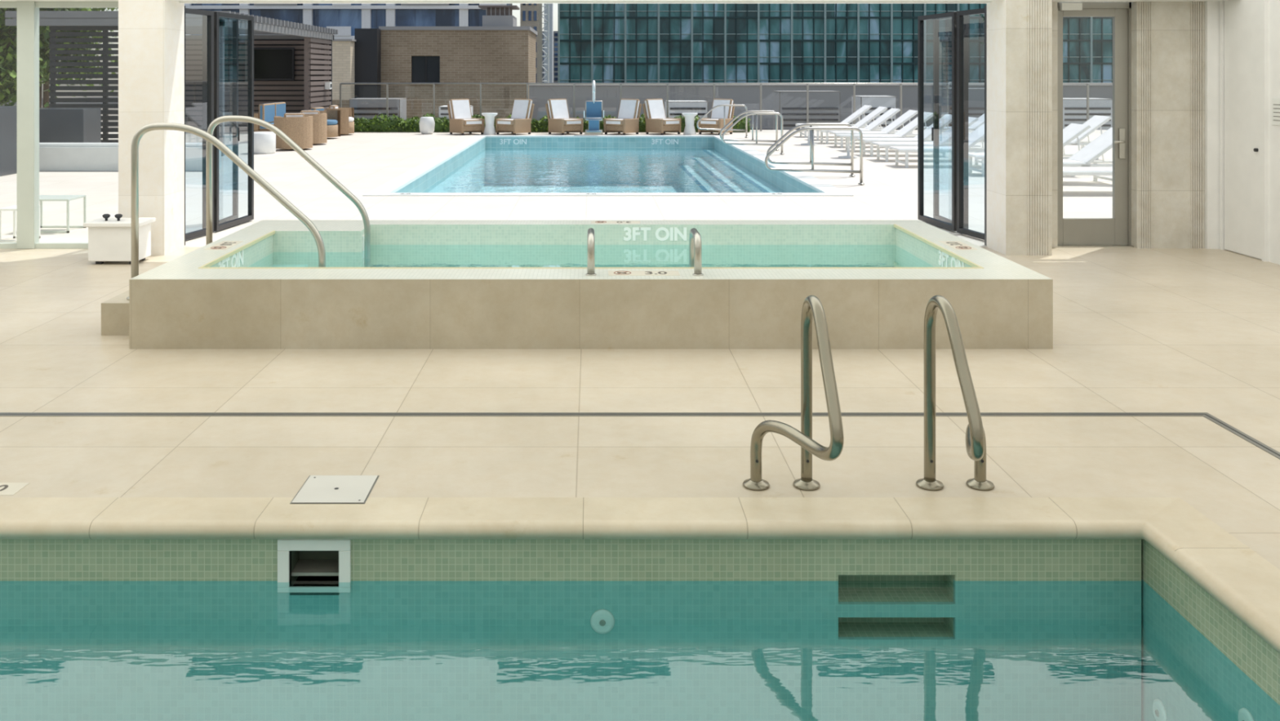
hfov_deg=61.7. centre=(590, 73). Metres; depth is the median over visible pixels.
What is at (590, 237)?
grab rail
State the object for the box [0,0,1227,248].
wall
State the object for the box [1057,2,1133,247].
door
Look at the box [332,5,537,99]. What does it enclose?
brick building
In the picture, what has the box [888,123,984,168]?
chaise lounge
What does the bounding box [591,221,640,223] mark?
depth marker
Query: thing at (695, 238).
grab rail
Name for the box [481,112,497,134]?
side table
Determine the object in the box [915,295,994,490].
ladder handrail
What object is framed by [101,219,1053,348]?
hot tub
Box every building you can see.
[184,3,512,39]
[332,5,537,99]
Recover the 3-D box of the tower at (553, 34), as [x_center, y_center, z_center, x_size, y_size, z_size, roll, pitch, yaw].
[-9.200,-10.800,260.000,5.600,27.000,20.000,0,0,0]
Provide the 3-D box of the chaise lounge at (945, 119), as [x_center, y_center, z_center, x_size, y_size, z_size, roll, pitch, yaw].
[6.575,1.276,22.200,1.950,0.848,0.660,0,0,0]
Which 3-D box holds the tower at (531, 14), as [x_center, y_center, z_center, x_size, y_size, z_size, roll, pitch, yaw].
[-7.500,-27.800,134.950,2.200,61.000,10.100,0,0,0]
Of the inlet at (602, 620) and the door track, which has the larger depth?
the door track
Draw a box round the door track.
[178,0,991,3]
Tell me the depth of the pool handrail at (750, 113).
22.38 m
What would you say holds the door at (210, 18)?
in the wall at (1175, 43)
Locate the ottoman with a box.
[253,131,275,154]
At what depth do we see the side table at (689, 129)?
29.68 m
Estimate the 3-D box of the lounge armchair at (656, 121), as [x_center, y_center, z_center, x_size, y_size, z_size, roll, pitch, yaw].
[1.985,1.210,30.044,0.740,0.980,0.913,0,0,-38]
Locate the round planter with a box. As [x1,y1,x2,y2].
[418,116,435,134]
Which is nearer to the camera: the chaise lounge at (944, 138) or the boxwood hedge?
the chaise lounge at (944, 138)
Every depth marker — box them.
[0,482,30,495]
[204,240,243,249]
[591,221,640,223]
[608,271,679,275]
[938,240,977,249]
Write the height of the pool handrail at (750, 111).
0.882 m
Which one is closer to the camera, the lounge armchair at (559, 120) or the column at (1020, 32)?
the column at (1020, 32)
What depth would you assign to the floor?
5.76 m
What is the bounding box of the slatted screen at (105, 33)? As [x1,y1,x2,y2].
[48,26,118,142]
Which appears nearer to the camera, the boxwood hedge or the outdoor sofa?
the outdoor sofa
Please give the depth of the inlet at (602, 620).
4.09 m
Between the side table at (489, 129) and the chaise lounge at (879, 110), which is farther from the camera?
the side table at (489, 129)
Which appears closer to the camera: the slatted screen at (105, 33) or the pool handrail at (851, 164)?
the pool handrail at (851, 164)
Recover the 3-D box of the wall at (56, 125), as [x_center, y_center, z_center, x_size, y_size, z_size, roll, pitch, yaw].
[-12.150,0.930,18.825,5.700,1.540,2.950,0,0,0]
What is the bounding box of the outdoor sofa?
[253,102,285,131]
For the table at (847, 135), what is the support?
on the floor
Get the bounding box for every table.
[0,204,39,242]
[39,195,86,232]
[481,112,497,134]
[681,112,697,134]
[800,125,819,145]
[835,133,859,158]
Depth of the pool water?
22.11 m
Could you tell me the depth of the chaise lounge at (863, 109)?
28.59 m
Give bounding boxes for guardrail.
[339,82,1112,131]
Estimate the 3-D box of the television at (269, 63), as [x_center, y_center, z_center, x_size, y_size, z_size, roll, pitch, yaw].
[-9.250,-0.275,31.168,1.200,0.950,0.105,0,0,0]
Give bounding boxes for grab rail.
[585,227,596,275]
[688,227,703,275]
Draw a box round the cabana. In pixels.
[4,10,337,155]
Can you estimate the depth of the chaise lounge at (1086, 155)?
16.54 m
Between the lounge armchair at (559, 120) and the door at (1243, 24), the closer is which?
the door at (1243, 24)
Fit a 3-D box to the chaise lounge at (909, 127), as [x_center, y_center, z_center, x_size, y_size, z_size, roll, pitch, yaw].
[6.525,1.276,23.500,1.950,0.848,0.660,0,0,0]
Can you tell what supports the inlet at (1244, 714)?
attached to the swimming pool at (112, 608)
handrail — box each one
[126,122,325,299]
[205,115,370,266]
[696,104,747,137]
[719,110,778,150]
[721,112,784,155]
[742,295,844,490]
[764,127,864,185]
[766,123,855,177]
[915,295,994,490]
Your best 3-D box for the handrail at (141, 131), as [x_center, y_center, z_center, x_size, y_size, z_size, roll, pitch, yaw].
[-2.413,1.188,7.080,1.314,1.724,0.100,0,0,0]
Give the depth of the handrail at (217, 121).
8.30 m
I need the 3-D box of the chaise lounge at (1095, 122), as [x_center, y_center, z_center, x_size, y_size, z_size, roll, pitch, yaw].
[9.375,1.276,21.500,1.950,0.848,0.660,0,0,0]
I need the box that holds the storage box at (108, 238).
[83,213,155,263]
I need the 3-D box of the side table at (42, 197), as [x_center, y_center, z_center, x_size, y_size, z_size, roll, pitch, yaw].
[-5.820,1.520,11.600,0.500,0.360,0.400,0,0,0]
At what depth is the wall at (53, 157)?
18.60 m
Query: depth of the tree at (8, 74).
23.45 m
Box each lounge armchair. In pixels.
[447,98,484,135]
[495,98,534,135]
[545,98,583,134]
[604,98,641,135]
[642,98,680,134]
[697,98,734,134]
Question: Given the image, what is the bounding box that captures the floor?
[0,129,1279,569]
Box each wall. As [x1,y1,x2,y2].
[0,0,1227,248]
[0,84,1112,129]
[0,106,101,176]
[39,142,221,171]
[1226,0,1279,264]
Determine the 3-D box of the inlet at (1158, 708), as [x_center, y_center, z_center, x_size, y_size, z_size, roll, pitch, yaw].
[2.112,2.380,3.980,0.016,0.094,0.094,0,0,0]
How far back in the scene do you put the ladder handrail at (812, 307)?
4.33 m
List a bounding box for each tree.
[0,8,77,107]
[0,8,118,107]
[41,8,118,107]
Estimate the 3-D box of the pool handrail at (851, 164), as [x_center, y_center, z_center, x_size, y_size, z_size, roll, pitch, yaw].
[3.618,1.259,17.600,1.463,0.882,0.100,0,0,0]
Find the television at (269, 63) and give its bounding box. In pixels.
[253,47,294,79]
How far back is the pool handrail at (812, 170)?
16.28 m
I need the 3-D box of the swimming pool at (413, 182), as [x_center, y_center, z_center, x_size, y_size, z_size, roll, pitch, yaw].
[0.235,2.366,22.025,6.810,1.367,14.390,0,0,0]
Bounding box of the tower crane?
[542,3,549,82]
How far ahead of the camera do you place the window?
10.36 m
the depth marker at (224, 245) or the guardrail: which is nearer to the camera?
the depth marker at (224, 245)
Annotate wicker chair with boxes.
[274,112,312,149]
[300,110,327,143]
[310,106,340,137]
[325,105,354,134]
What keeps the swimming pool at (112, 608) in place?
in the floor
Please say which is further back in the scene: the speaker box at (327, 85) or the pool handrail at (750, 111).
the speaker box at (327, 85)
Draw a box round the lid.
[289,475,379,503]
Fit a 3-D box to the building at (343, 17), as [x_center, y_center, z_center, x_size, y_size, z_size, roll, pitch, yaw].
[-27.350,-30.500,117.050,37.300,66.400,15.900,0,0,0]
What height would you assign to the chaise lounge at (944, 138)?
0.848 m
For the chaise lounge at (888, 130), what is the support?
on the floor
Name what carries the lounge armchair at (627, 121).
on the floor
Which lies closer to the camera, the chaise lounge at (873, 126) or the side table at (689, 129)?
the chaise lounge at (873, 126)
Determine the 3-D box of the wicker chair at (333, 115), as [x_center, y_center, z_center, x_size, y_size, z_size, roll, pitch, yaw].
[-6.988,1.270,27.914,0.760,0.780,0.840,0,0,20]
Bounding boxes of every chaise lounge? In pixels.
[795,104,871,137]
[813,106,887,140]
[815,107,900,143]
[829,109,917,147]
[845,111,933,151]
[857,114,951,156]
[871,116,980,161]
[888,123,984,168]
[924,113,984,140]
[968,123,1090,176]
[1062,127,1112,181]
[1062,165,1112,175]
[1066,115,1111,159]
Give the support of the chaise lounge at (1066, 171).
on the floor
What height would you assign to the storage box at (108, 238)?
0.435 m
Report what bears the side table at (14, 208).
on the floor
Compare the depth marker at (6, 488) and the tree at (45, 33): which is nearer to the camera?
the depth marker at (6, 488)
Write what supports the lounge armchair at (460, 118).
on the floor
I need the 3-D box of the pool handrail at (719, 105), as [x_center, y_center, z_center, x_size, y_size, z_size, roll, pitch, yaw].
[3.468,1.259,28.200,1.363,0.882,0.100,0,0,0]
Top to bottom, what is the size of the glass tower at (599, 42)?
61.000 m
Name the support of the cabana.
on the floor
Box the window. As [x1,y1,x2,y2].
[0,1,118,248]
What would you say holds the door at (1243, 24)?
in the wall at (1273, 5)
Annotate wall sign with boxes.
[1271,97,1279,125]
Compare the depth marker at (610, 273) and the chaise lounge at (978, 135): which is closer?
the depth marker at (610, 273)
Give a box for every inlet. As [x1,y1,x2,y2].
[590,608,614,633]
[1152,698,1167,720]
[1237,707,1254,720]
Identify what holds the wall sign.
attached to the wall at (1273, 5)
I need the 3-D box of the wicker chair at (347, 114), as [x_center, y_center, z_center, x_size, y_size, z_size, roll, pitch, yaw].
[-6.940,1.270,29.600,0.760,0.780,0.840,0,0,0]
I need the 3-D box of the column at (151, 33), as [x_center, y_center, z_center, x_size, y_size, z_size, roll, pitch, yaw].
[-4.205,0.500,10.245,0.430,2.400,0.490,0,0,0]
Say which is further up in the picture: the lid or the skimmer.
the lid
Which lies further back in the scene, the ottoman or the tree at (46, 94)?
the tree at (46, 94)
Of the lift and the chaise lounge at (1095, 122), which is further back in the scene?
the lift
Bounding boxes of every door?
[184,5,253,244]
[917,5,986,245]
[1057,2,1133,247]
[1219,0,1268,262]
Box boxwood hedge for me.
[354,112,751,132]
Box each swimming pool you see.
[0,497,1279,720]
[362,135,853,195]
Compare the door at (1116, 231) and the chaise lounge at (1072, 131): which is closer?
the door at (1116, 231)
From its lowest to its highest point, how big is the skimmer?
0.203 m
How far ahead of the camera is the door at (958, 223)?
11.42 m
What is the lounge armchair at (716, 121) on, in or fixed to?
on the floor
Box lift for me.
[583,80,604,134]
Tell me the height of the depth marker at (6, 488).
0.008 m
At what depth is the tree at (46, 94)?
29.14 m
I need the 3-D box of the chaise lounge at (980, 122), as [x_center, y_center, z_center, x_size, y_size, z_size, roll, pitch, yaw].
[9.375,1.276,27.000,1.950,0.848,0.660,0,0,0]
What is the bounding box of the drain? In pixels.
[0,412,1279,458]
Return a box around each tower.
[520,3,542,82]
[542,3,557,82]
[557,3,1112,82]
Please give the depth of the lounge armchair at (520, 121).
29.86 m
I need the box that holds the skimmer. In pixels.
[277,539,351,592]
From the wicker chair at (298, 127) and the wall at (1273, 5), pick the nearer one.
the wall at (1273, 5)
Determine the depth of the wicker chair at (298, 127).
23.56 m
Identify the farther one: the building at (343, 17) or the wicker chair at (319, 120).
the building at (343, 17)
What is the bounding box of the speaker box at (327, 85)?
[324,82,332,88]
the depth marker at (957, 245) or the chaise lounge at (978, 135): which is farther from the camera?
the chaise lounge at (978, 135)
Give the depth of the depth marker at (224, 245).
7.89 m
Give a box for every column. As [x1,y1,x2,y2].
[118,0,184,255]
[986,0,1052,255]

